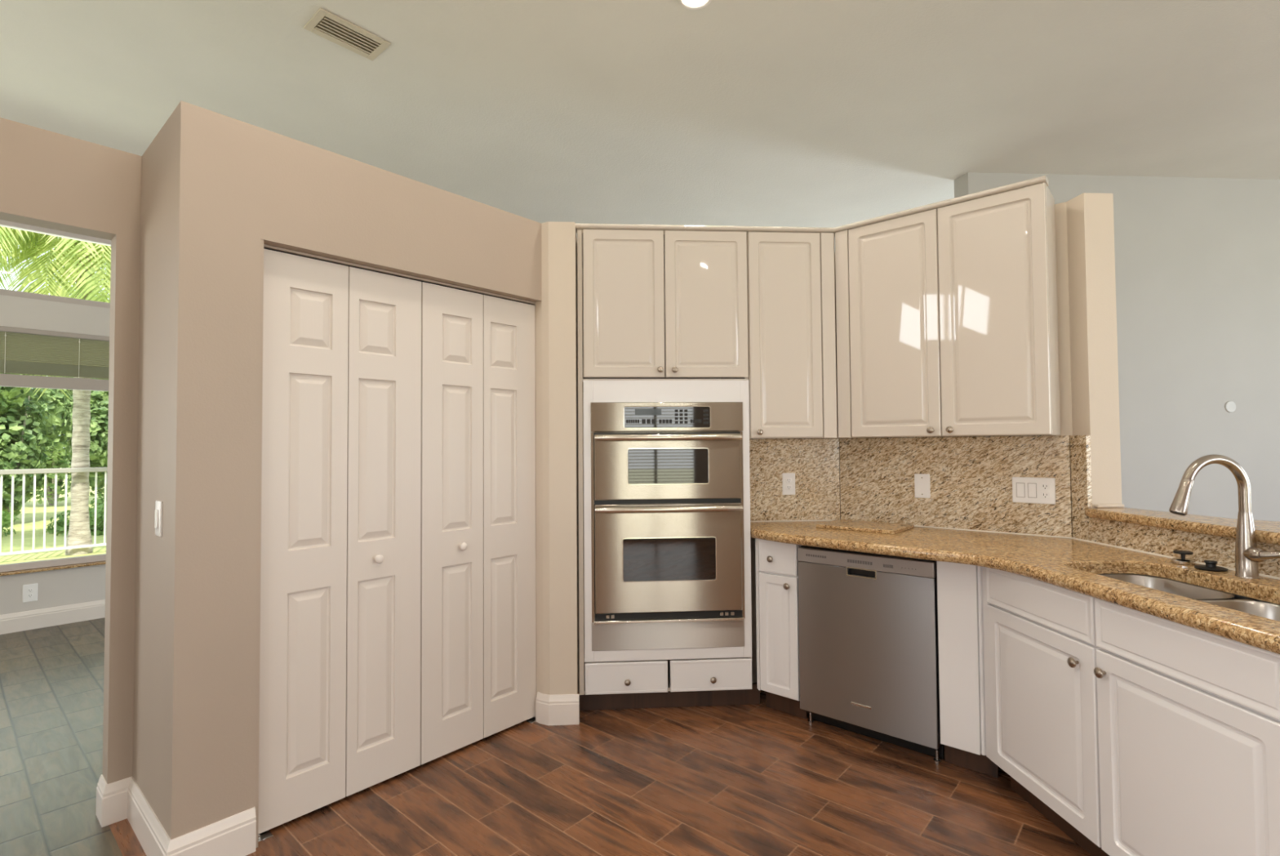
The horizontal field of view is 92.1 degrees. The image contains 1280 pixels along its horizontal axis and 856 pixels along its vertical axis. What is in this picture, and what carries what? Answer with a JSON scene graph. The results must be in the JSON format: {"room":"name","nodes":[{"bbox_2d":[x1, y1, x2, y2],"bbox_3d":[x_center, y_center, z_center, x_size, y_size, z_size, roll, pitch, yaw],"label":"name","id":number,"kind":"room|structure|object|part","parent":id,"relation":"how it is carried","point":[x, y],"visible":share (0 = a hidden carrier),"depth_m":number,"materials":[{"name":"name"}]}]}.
{"room":"kitchen","nodes":[
{"label":"kitchen","id":0,"kind":"room"},
{"bbox_2d":[0,294,110,614],"bbox_3d":[-4.282,-0.322,5.053,0.120,3.660,4.650,-2,-2,41],"label":"wall","id":1,"kind":"structure","parent":0,"point":[72,585],"depth_m":4.72,"materials":[{"name":"grey paint"}]},
{"bbox_2d":[22,582,37,602],"bbox_3d":[-4.543,1.228,4.601,0.008,0.130,0.080,-2,-2,41],"label":"wall outlet","id":2,"kind":"object","parent":1,"relation":"attached to","point":[29,590],"visible":1,"depth_m":4.60,"materials":[{"name":"white plastic"}]},
{"bbox_2d":[26,587,33,591],"bbox_3d":[-4.541,1.208,4.600,0.002,0.029,0.033,-2,-2,41],"label":"receptacle","id":3,"kind":"object","parent":2,"relation":"attached to","point":[28,589],"depth_m":4.60,"materials":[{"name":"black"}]},
{"bbox_2d":[26,592,33,597],"bbox_3d":[-4.540,1.247,4.599,0.002,0.029,0.033,-2,-2,41],"label":"receptacle","id":4,"kind":"object","parent":2,"relation":"attached to","point":[28,594],"depth_m":4.60,"materials":[{"name":"white plastic"}]},
{"bbox_2d":[0,599,105,634],"bbox_3d":[-4.234,1.436,4.940,0.016,0.139,4.500,-2,-2,41],"label":"baseboard","id":5,"kind":"structure","parent":1,"relation":"attached to","point":[64,614],"depth_m":4.68,"materials":[{"name":"white paint"}]},
{"bbox_2d":[0,553,106,575],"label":"window sill","id":6,"kind":"structure","parent":1,"relation":"in","point":[101,557],"depth_m":4.72,"materials":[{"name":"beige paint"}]},
{"bbox_2d":[0,325,109,391],"bbox_3d":[-4.638,-0.524,4.571,0.044,0.438,1.730,-2,-2,41],"label":"window blind","id":7,"kind":"object","parent":1,"relation":"attached to","point":[30,352],"visible":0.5,"depth_m":4.73,"materials":[{"name":"green fabric"}]},
{"bbox_3d":[-4.655,-0.552,4.527,0.009,0.305,0.009,0,-2,-26],"label":"lift cord","id":8,"kind":"part","parent":7,"relation":"part of","materials":[{"name":"white fabric"}]},
{"bbox_3d":[-4.639,-0.350,4.569,0.036,0.091,1.726,-2,-2,41],"label":"rail","id":9,"kind":"part","parent":7,"relation":"part of","materials":[{"name":"beige paint"}]},
{"bbox_2d":[0,219,111,308],"bbox_3d":[-4.688,-1.262,4.631,0.060,0.577,1.848,-2,-2,41],"label":"window","id":10,"kind":"structure","parent":1,"relation":"in","point":[2,223],"depth_m":4.77,"materials":[{"name":"beige paint"}]},
{"bbox_2d":[0,117,142,783],"bbox_3d":[-2.260,0.188,1.920,0.100,2.437,1.117,-2,-2,41],"label":"wall","id":11,"kind":"structure","parent":0,"point":[49,180],"depth_m":2.25,"materials":[{"name":"beige paint"}]},
{"bbox_2d":[132,112,173,825],"bbox_3d":[-1.661,0.190,2.178,0.462,2.437,0.100,-2,-2,41],"label":"wall","id":12,"kind":"structure","parent":0,"point":[150,597],"depth_m":2.13,"materials":[{"name":"beige paint"}]},
{"bbox_2d":[155,500,162,536],"bbox_3d":[-1.598,0.300,2.046,0.070,0.116,0.010,-2,-2,41],"label":"light switch","id":13,"kind":"object","parent":12,"relation":"attached to","point":[158,504],"visible":1,"depth_m":2.03,"materials":[{"name":"white plastic"}]},
{"bbox_2d":[96,773,256,855],"bbox_3d":[-1.663,1.337,2.070,0.746,0.139,0.231,-1,-2,19],"label":"baseboard","id":14,"kind":"structure","parent":12,"relation":"attached to","point":[235,834],"depth_m":2.03,"materials":[{"name":"white paint"}]},
{"bbox_2d":[163,101,542,839],"bbox_3d":[-1.000,0.195,2.506,0.100,2.437,1.466,-2,-2,41],"label":"wall","id":15,"kind":"structure","parent":0,"point":[237,184],"depth_m":2.04,"materials":[{"name":"beige paint"}]},
{"bbox_2d":[255,239,263,847],"bbox_3d":[-1.328,0.379,2.127,0.098,2.052,0.010,-2,-2,41],"label":"trim","id":16,"kind":"structure","parent":15,"relation":"attached to","point":[262,240],"depth_m":2.09,"materials":[{"name":"beige paint"}]},
{"bbox_2d":[263,244,534,305],"bbox_3d":[-0.942,-0.628,2.628,0.033,0.015,1.232,-2,-2,41],"label":"track","id":17,"kind":"object","parent":15,"relation":"attached to","point":[265,246],"visible":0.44,"depth_m":2.51,"materials":[{"name":"grey metal"}]},
{"bbox_2d":[257,248,421,841],"bbox_3d":[-1.120,0.392,2.362,0.066,2.034,0.607,-2,-2,41],"label":"door","id":18,"kind":"structure","parent":17,"relation":"hanging from","point":[340,648],"depth_m":2.34,"materials":[{"name":"beige paint"}]},
{"bbox_3d":[-1.030,0.515,2.435,0.032,0.035,0.035,-2,-2,41],"label":"knob","id":19,"kind":"part","parent":18,"relation":"part of","materials":[{"name":"white paint"}]},
{"bbox_2d":[420,281,536,764],"bbox_3d":[-0.717,0.402,2.822,0.066,2.034,0.607,-2,-2,41],"label":"door","id":20,"kind":"structure","parent":17,"relation":"hanging from","point":[478,653],"depth_m":2.80,"materials":[{"name":"beige paint"}]},
{"bbox_3d":[-0.780,0.521,2.720,0.032,0.035,0.035,-2,-2,41],"label":"knob","id":21,"kind":"part","parent":20,"relation":"part of","materials":[{"name":"white ceramic"}]},
{"bbox_2d":[0,617,1092,855],"bbox_3d":[0.671,1.448,3.463,15.217,0.040,12.100,0,-2,-4],"label":"floor","id":22,"kind":"structure","parent":0,"point":[749,779],"depth_m":2.38,"materials":[{"name":"brown wood"}]},
{"bbox_2d":[577,229,759,710],"bbox_3d":[0.133,0.216,3.407,0.925,2.428,0.667,0,-2,-4],"label":"tall cabinet","id":23,"kind":"object","parent":22,"relation":"on","point":[662,316],"visible":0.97,"depth_m":3.12,"materials":[{"name":"beige wood"}]},
{"bbox_3d":[-0.082,-0.628,3.120,0.409,0.748,0.018,0,-2,-4],"label":"door","id":24,"kind":"part","parent":23,"relation":"part of","materials":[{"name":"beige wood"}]},
{"bbox_3d":[-0.067,1.239,3.068,0.411,0.153,0.018,0,-2,-4],"label":"drawer","id":25,"kind":"part","parent":23,"relation":"part of","materials":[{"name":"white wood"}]},
{"bbox_3d":[-0.061,1.253,3.045,0.032,0.032,0.028,0,-2,-4],"label":"knob","id":26,"kind":"part","parent":23,"relation":"part of","materials":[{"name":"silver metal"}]},
{"bbox_3d":[0.102,-0.293,3.099,0.032,0.032,0.028,0,-2,-4],"label":"knob","id":27,"kind":"part","parent":23,"relation":"part of","materials":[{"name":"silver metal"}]},
{"bbox_3d":[0.139,0.457,3.103,0.839,1.394,0.018,0,-2,-4],"label":"panel","id":28,"kind":"part","parent":23,"relation":"part of","materials":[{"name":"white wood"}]},
{"bbox_2d":[591,401,745,650],"bbox_3d":[0.125,0.491,3.328,0.768,1.228,0.630,0,-2,-4],"label":"double oven","id":29,"kind":"object","parent":23,"relation":"in","point":[667,477],"visible":1,"depth_m":3.07,"materials":[{"name":"silver metal"}]},
{"bbox_3d":[0.138,-0.056,3.100,0.767,0.147,0.014,0,-2,-4],"label":"control panel","id":30,"kind":"part","parent":29,"relation":"part of","materials":[{"name":"silver metal"}]},
{"bbox_3d":[0.137,-0.054,3.092,0.431,0.105,0.001,0,-2,-4],"label":"control glass","id":31,"kind":"part","parent":29,"relation":"part of","materials":[{"name":"black"}]},
{"bbox_3d":[0.143,1.030,3.076,0.765,0.136,0.002,0,-2,-4],"label":"kick plate","id":32,"kind":"part","parent":29,"relation":"part of","materials":[{"name":"silver metal"}]},
{"bbox_3d":[0.146,0.954,3.064,0.748,0.014,0.026,0,-2,-4],"label":"vent trim","id":33,"kind":"part","parent":29,"relation":"part of","materials":[{"name":"silver metal"}]},
{"bbox_3d":[0.175,-0.293,3.104,0.032,0.032,0.028,0,-2,-4],"label":"knob","id":34,"kind":"part","parent":23,"relation":"part of","materials":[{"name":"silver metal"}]},
{"bbox_3d":[0.338,-0.630,3.148,0.423,0.748,0.018,0,-2,-4],"label":"door","id":35,"kind":"part","parent":23,"relation":"part of","materials":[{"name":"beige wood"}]},
{"bbox_3d":[0.357,1.236,3.096,0.413,0.153,0.018,0,-2,-4],"label":"drawer","id":36,"kind":"part","parent":23,"relation":"part of","materials":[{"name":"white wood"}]},
{"bbox_3d":[0.365,1.252,3.073,0.032,0.032,0.028,0,-2,-4],"label":"knob","id":37,"kind":"part","parent":23,"relation":"part of","materials":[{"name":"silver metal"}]},
{"bbox_2d":[755,537,807,718],"bbox_3d":[0.844,0.989,3.239,0.237,0.864,0.602,-2,-2,41],"label":"base cabinet","id":38,"kind":"object","parent":22,"relation":"on","point":[776,562],"visible":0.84,"depth_m":3.03,"materials":[{"name":"white wood"}]},
{"bbox_3d":[0.642,0.645,3.042,0.032,0.032,0.028,-2,-2,41],"label":"knob","id":39,"kind":"part","parent":38,"relation":"part of","materials":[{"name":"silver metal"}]},
{"bbox_3d":[0.678,0.635,3.041,0.208,0.160,0.018,-2,-2,41],"label":"drawer","id":40,"kind":"part","parent":38,"relation":"part of","materials":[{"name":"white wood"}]},
{"bbox_3d":[0.681,1.015,3.030,0.208,0.582,0.018,-2,-2,41],"label":"door","id":41,"kind":"part","parent":38,"relation":"part of","materials":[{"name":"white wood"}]},
{"bbox_3d":[0.709,0.763,2.980,0.032,0.032,0.028,-2,-2,41],"label":"knob","id":42,"kind":"part","parent":38,"relation":"part of","materials":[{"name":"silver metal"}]},
{"bbox_2d":[797,545,943,762],"bbox_3d":[1.175,0.988,2.959,0.614,0.845,0.576,-2,-2,41],"label":"dishwasher","id":43,"kind":"object","parent":22,"relation":"on","point":[868,646],"visible":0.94,"depth_m":2.72,"materials":[{"name":"silver metal"}]},
{"bbox_3d":[1.057,1.368,2.806,0.600,0.074,0.010,-2,-2,41],"label":"toe panel","id":44,"kind":"part","parent":43,"relation":"part of","materials":[{"name":"black"}]},
{"bbox_2d":[936,560,998,777],"bbox_3d":[1.337,0.965,2.524,0.197,0.864,0.119,-2,-2,41],"label":"filler panel","id":45,"kind":"object","parent":22,"relation":"on","point":[959,585],"visible":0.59,"depth_m":2.49,"materials":[{"name":"white wood"}]},
{"bbox_3d":[1.290,0.912,2.500,0.147,0.758,0.019,-2,-2,41],"label":"panel","id":46,"kind":"part","parent":45,"relation":"part of","materials":[{"name":"white wood"}]},
{"bbox_2d":[982,566,1279,855],"bbox_3d":[1.653,0.945,1.901,0.592,0.864,1.107,0,-2,-4],"label":"base cabinet","id":47,"kind":"object","parent":22,"relation":"on","point":[1131,731],"visible":0.89,"depth_m":1.76,"materials":[{"name":"white wood"}]},
{"bbox_2d":[750,520,1279,653],"bbox_3d":[1.284,0.500,2.213,1.314,0.044,2.442,0,-2,-4],"label":"countertop","id":48,"kind":"structure","parent":47,"relation":"on","point":[1069,563],"depth_m":2.20,"materials":[{"name":"stone"}]},
{"bbox_2d":[816,518,914,533],"bbox_3d":[1.139,0.497,3.130,0.391,0.016,0.288,-2,-2,41],"label":"cutting board","id":49,"kind":"object","parent":48,"relation":"on","point":[844,524],"visible":1,"depth_m":3.08,"materials":[{"name":"stone"}]},
{"bbox_2d":[750,519,1279,579],"bbox_3d":[1.623,0.479,2.428,0.806,0.006,2.771,1,-2,-32],"label":"caulk line","id":50,"kind":"object","parent":48,"relation":"on","point":[1088,540],"visible":0.62,"depth_m":2.77,"materials":[{"name":"beige"}]},
{"bbox_2d":[1170,550,1195,564],"bbox_3d":[1.894,0.451,2.153,0.067,0.042,0.067,0,-2,-4],"label":"strainer","id":51,"kind":"object","parent":48,"relation":"on","point":[1183,560],"visible":1,"depth_m":2.14,"materials":[{"name":"silver metal"}]},
{"bbox_2d":[1098,573,1279,621],"bbox_3d":[1.664,0.609,1.785,0.357,0.200,0.842,0,-2,-4],"label":"sink","id":52,"kind":"object","parent":48,"relation":"in","point":[1268,610],"visible":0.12,"depth_m":2.00,"materials":[{"name":"grey metal"}]},
{"bbox_3d":[1.648,0.616,2.023,0.357,0.199,0.365,0,-2,-4],"label":"bowl","id":53,"kind":"part","parent":52,"relation":"part of","materials":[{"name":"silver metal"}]},
{"bbox_3d":[1.676,0.604,1.595,0.357,0.199,0.460,0,-2,-4],"label":"bowl","id":54,"kind":"part","parent":52,"relation":"part of","materials":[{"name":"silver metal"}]},
{"bbox_2d":[1194,559,1228,571],"bbox_3d":[1.893,0.454,2.048,0.084,0.030,0.084,0,-2,-4],"label":"stopper","id":55,"kind":"object","parent":48,"relation":"on","point":[1211,565],"visible":1,"depth_m":2.04,"materials":[{"name":"black rubber"}]},
{"bbox_2d":[1168,453,1279,578],"bbox_3d":[1.795,0.273,1.869,0.272,0.384,0.179,0,-2,-4],"label":"faucet","id":56,"kind":"object","parent":48,"relation":"on","point":[1248,555],"visible":1,"depth_m":1.92,"materials":[{"name":"silver metal"}]},
{"bbox_3d":[1.806,0.173,1.935,0.216,0.182,0.029,0,-2,-4],"label":"spout","id":57,"kind":"part","parent":56,"relation":"part of","materials":[{"name":"silver metal"}]},
{"bbox_3d":[1.913,0.378,1.835,0.027,0.043,0.101,0,-2,-22],"label":"lever","id":58,"kind":"part","parent":56,"relation":"part of","materials":[{"name":"silver metal"}]},
{"bbox_3d":[1.378,0.979,2.140,0.018,0.598,0.522,0,-2,-4],"label":"door","id":59,"kind":"part","parent":47,"relation":"part of","materials":[{"name":"white wood"}]},
{"bbox_3d":[1.367,0.738,1.946,0.028,0.032,0.032,0,-2,-4],"label":"knob","id":60,"kind":"part","parent":47,"relation":"part of","materials":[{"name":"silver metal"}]},
{"bbox_3d":[1.374,0.729,1.842,0.028,0.032,0.032,0,-2,-4],"label":"knob","id":61,"kind":"part","parent":47,"relation":"part of","materials":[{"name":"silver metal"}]},
{"bbox_3d":[1.414,0.964,1.607,0.018,0.598,0.530,0,-2,-4],"label":"door","id":62,"kind":"part","parent":47,"relation":"part of","materials":[{"name":"white wood"}]},
{"bbox_2d":[533,222,578,694],"bbox_3d":[-0.479,0.214,3.356,0.288,2.437,0.710,0,-2,-4],"label":"wall","id":63,"kind":"structure","parent":0,"point":[556,341],"depth_m":3.02,"materials":[{"name":"beige paint"}]},
{"bbox_2d":[535,691,579,724],"bbox_3d":[-0.400,1.353,2.973,0.217,0.139,0.046,-1,-2,8],"label":"baseboard","id":64,"kind":"structure","parent":63,"relation":"attached to","point":[553,708],"depth_m":2.96,"materials":[{"name":"white paint"}]},
{"bbox_2d":[0,0,1279,237],"bbox_3d":[1.101,-2.283,3.597,14.700,0.100,12.500,0,-2,-4],"label":"ceiling","id":65,"kind":"structure","parent":0,"point":[823,113],"depth_m":4.04,"materials":[{"name":"paint"}]},
{"bbox_2d":[303,8,391,61],"bbox_3d":[-1.647,-2.209,3.484,0.230,0.012,0.390,-2,-2,41],"label":"ceiling vent","id":66,"kind":"object","parent":65,"relation":"in","point":[324,24],"visible":1,"depth_m":3.47,"materials":[{"name":"beige metal"}]},
{"bbox_2d":[677,0,711,9],"bbox_3d":[0.288,-2.234,3.205,0.184,0.006,0.184,0,-2,-4],"label":"recessed light","id":67,"kind":"object","parent":65,"relation":"in","point":[688,4],"visible":1,"depth_m":3.25,"materials":[{"name":"white paint"}]},
{"bbox_2d":[749,438,762,682],"bbox_3d":[0.402,0.226,3.642,1.507,2.417,0.455,0,-2,-4],"label":"wall","id":68,"kind":"structure","parent":0,"point":[753,540],"depth_m":3.41,"materials":[{"name":"beige paint"}]},
{"bbox_2d":[746,231,838,438],"bbox_3d":[0.829,-0.476,3.285,0.562,1.062,0.292,0,-2,-4],"label":"upper cabinet","id":69,"kind":"object","parent":68,"relation":"attached to","point":[791,277],"visible":0.95,"depth_m":3.17,"materials":[{"name":"beige wood"}]},
{"bbox_3d":[0.606,0.020,3.124,0.032,0.032,0.028,0,-2,-4],"label":"knob","id":70,"kind":"part","parent":69,"relation":"part of","materials":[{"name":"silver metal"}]},
{"bbox_2d":[749,438,839,520],"bbox_3d":[0.832,0.287,3.427,0.575,0.454,0.022,0,-2,-4],"label":"backsplash","id":71,"kind":"structure","parent":68,"relation":"attached to","point":[815,462],"depth_m":3.42,"materials":[{"name":"stone"}]},
{"bbox_2d":[782,472,795,494],"bbox_3d":[0.822,0.309,3.410,0.072,0.120,0.008,0,-2,-4],"label":"wall outlet","id":72,"kind":"object","parent":71,"relation":"attached to","point":[788,478],"visible":1,"depth_m":3.41,"materials":[{"name":"white plastic"}]},
{"bbox_2d":[786,477,791,482],"bbox_3d":[0.822,0.289,3.408,0.033,0.029,0.002,0,-2,-4],"label":"receptacle","id":73,"kind":"object","parent":72,"relation":"attached to","point":[788,479],"depth_m":3.41,"materials":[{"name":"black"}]},
{"bbox_2d":[786,484,791,489],"bbox_3d":[0.823,0.328,3.407,0.033,0.029,0.002,0,-2,-4],"label":"receptacle","id":74,"kind":"object","parent":72,"relation":"attached to","point":[788,486],"depth_m":3.41,"materials":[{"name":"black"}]},
{"bbox_2d":[839,435,1072,537],"bbox_3d":[1.517,0.273,3.094,1.073,0.454,0.023,-2,-2,41],"label":"backsplash","id":75,"kind":"structure","parent":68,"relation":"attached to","point":[971,477],"depth_m":3.04,"materials":[{"name":"stone"}]},
{"bbox_2d":[914,473,930,497],"bbox_3d":[1.437,0.295,3.144,0.074,0.122,0.006,-2,-2,41],"label":"blank plate","id":76,"kind":"object","parent":75,"relation":"attached to","point":[922,481],"visible":1,"depth_m":3.14,"materials":[{"name":"white plastic"}]},
{"bbox_2d":[1012,476,1055,503],"bbox_3d":[1.800,0.285,2.826,0.168,0.118,0.008,-2,-2,41],"label":"switch plate","id":77,"kind":"object","parent":75,"relation":"attached to","point":[1024,489],"visible":1,"depth_m":2.82,"materials":[{"name":"white plastic"}]},
{"bbox_2d":[1040,483,1049,489],"bbox_3d":[1.833,0.265,2.794,0.033,0.029,0.002,-2,-2,41],"label":"receptacle","id":78,"kind":"object","parent":77,"relation":"attached to","point":[1043,486],"depth_m":2.79,"materials":[{"name":"white plastic"}]},
{"bbox_2d":[1040,491,1049,497],"bbox_3d":[1.833,0.304,2.793,0.033,0.029,0.002,-2,-2,41],"label":"receptacle","id":79,"kind":"object","parent":77,"relation":"attached to","point":[1043,494],"depth_m":2.79,"materials":[{"name":"white plastic"}]},
{"bbox_2d":[838,192,1121,519],"bbox_3d":[1.614,0.202,3.114,1.291,2.417,0.207,-2,-2,45],"label":"wall column","id":80,"kind":"structure","parent":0,"point":[1087,338],"depth_m":2.68,"materials":[{"name":"beige paint"}]},
{"bbox_2d":[835,182,1061,437],"bbox_3d":[1.432,-0.489,2.968,0.926,1.062,0.295,-2,-2,41],"label":"upper cabinet","id":81,"kind":"object","parent":80,"relation":"attached to","point":[947,317],"visible":1,"depth_m":2.82,"materials":[{"name":"beige wood"}]},
{"bbox_2d":[575,175,1048,236],"bbox_3d":[0.752,-1.025,3.077,2.144,0.024,0.501,-1,-2,14],"label":"crown molding","id":82,"kind":"structure","parent":81,"relation":"on","point":[1043,179],"depth_m":3.11,"materials":[{"name":"beige wood"}]},
{"bbox_3d":[1.227,-0.486,3.001,0.420,1.057,0.018,-2,-2,41],"label":"door","id":83,"kind":"part","parent":81,"relation":"part of","materials":[{"name":"beige wood"}]},
{"bbox_3d":[1.344,0.010,2.857,0.032,0.032,0.028,-2,-2,41],"label":"knob","id":84,"kind":"part","parent":81,"relation":"part of","materials":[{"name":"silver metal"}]},
{"bbox_3d":[1.407,0.008,2.802,0.032,0.032,0.028,-2,-2,41],"label":"knob","id":85,"kind":"part","parent":81,"relation":"part of","materials":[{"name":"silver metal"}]},
{"bbox_3d":[1.548,-0.496,2.720,0.421,1.057,0.018,-2,-2,41],"label":"door","id":86,"kind":"part","parent":81,"relation":"part of","materials":[{"name":"beige wood"}]},
{"bbox_2d":[1070,435,1092,539],"bbox_3d":[1.923,0.259,2.689,0.021,0.454,0.089,0,-2,-4],"label":"backsplash","id":87,"kind":"structure","parent":80,"relation":"attached to","point":[1080,445],"depth_m":2.68,"materials":[{"name":"stone"}]},
{"bbox_2d":[954,172,1279,521],"bbox_3d":[5.469,-0.381,5.517,5.350,3.660,0.160,0,-2,-4],"label":"wall","id":88,"kind":"structure","parent":0,"point":[1197,259],"depth_m":5.41,"materials":[{"name":"grey paint"}]},
{"bbox_2d":[1224,400,1235,412],"bbox_3d":[5.172,-0.186,5.406,0.100,0.100,0.010,0,-2,-4],"label":"round cover","id":89,"kind":"object","parent":88,"relation":"attached to","point":[1230,406],"visible":1,"depth_m":5.40,"materials":[{"name":"white plastic"}]},
{"bbox_3d":[2.063,0.864,1.826,0.135,1.016,1.619,0,-2,-4],"label":"wall","id":90,"kind":"structure","parent":0,"visible":0},
{"bbox_2d":[1084,503,1279,545],"bbox_3d":[2.209,0.329,1.861,0.548,0.052,1.598,0,-2,-4],"label":"bar","id":91,"kind":"object","parent":90,"relation":"on","point":[1266,531],"depth_m":2.22,"materials":[{"name":"stone"}]},
{"bbox_3d":[2.005,0.333,2.638,0.122,0.014,0.020,0,-2,-4],"label":"sill cap","id":92,"kind":"part","parent":91,"relation":"part of","materials":[{"name":"beige paint"}]},
{"bbox_2d":[1088,516,1279,577],"bbox_3d":[1.980,0.410,1.842,0.021,0.104,1.596,0,-2,-4],"label":"backsplash","id":93,"kind":"structure","parent":90,"relation":"attached to","point":[1161,540],"depth_m":2.25,"materials":[{"name":"stone"}]},
{"label":"outside","id":94,"kind":"structure","parent":0,"visible":0},
{"bbox_2d":[0,478,106,564],"bbox_3d":[-15.948,2.021,13.924,90.000,0.240,90.000,0,-2,-4],"label":"ground","id":95,"kind":"structure","parent":94,"point":[28,506],"depth_m":9.79,"materials":[{"name":"green plant"}]},
{"bbox_2d":[1,510,19,537],"bbox_3d":[-10.835,1.438,9.268,2.583,0.661,2.807,0,-2,-4],"label":"hedge","id":96,"kind":"object","parent":95,"relation":"on","point":[6,521],"visible":0.74,"depth_m":10.16,"materials":[{"name":"green plant"}]},
{"bbox_2d":[0,372,71,518],"bbox_3d":[-11.930,-0.260,11.591,2.017,4.145,2.041,0,-2,-4],"label":"shade tree","id":97,"kind":"object","parent":95,"relation":"on","point":[23,442],"visible":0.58,"depth_m":11.55,"materials":[{"name":"green plant"}]},
{"bbox_3d":[-11.981,0.546,11.732,0.971,2.544,0.648,0,-2,-16],"label":"stem","id":98,"kind":"part","parent":97,"relation":"part of","materials":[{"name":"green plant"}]},
{"bbox_2d":[0,466,107,555],"bbox_3d":[-7.809,1.094,7.746,0.063,1.150,4.600,-2,-2,41],"label":"porch railing","id":99,"kind":"object","parent":95,"relation":"on","point":[55,470],"visible":0.38,"depth_m":7.93,"materials":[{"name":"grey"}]},
{"bbox_3d":[-7.805,1.563,7.733,0.036,0.032,4.600,-2,-2,41],"label":"rail","id":100,"kind":"part","parent":99,"relation":"part of","materials":[{"name":"white paint"}]},
{"bbox_3d":[-7.812,0.549,7.761,0.060,0.060,4.600,-2,-2,41],"label":"rail","id":101,"kind":"part","parent":99,"relation":"part of","materials":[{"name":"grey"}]},
{"bbox_2d":[4,375,104,505],"bbox_3d":[-14.644,-0.129,15.660,3.197,4.157,3.188,0,-2,-4],"label":"shade tree","id":102,"kind":"object","parent":95,"relation":"on","point":[58,456],"visible":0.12,"depth_m":15.08,"materials":[{"name":"green plant"}]},
{"bbox_3d":[-15.020,0.674,15.482,0.959,2.548,1.487,0,-2,-25],"label":"stem","id":103,"kind":"part","parent":102,"relation":"part of","materials":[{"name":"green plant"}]},
{"bbox_2d":[0,226,111,555],"bbox_3d":[-7.664,-0.756,8.420,3.768,4.885,3.668,0,-2,-4],"label":"palm tree","id":104,"kind":"object","parent":95,"relation":"on","point":[81,260],"visible":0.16,"depth_m":7.93,"materials":[{"name":"green plant"}]},
{"bbox_2d":[45,493,106,536],"bbox_3d":[-9.217,1.456,11.100,2.640,0.704,2.563,0,-2,-4],"label":"hedge","id":105,"kind":"object","parent":95,"relation":"on","point":[100,502],"visible":0.12,"depth_m":10.24,"materials":[{"name":"green plant"}]},
{"bbox_2d":[63,377,108,498],"bbox_3d":[-10.870,-0.289,13.289,2.201,4.283,2.001,0,-2,-4],"label":"shade tree","id":106,"kind":"object","parent":95,"relation":"on","point":[99,406],"visible":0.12,"depth_m":12.64,"materials":[{"name":"green plant"}]}
]}

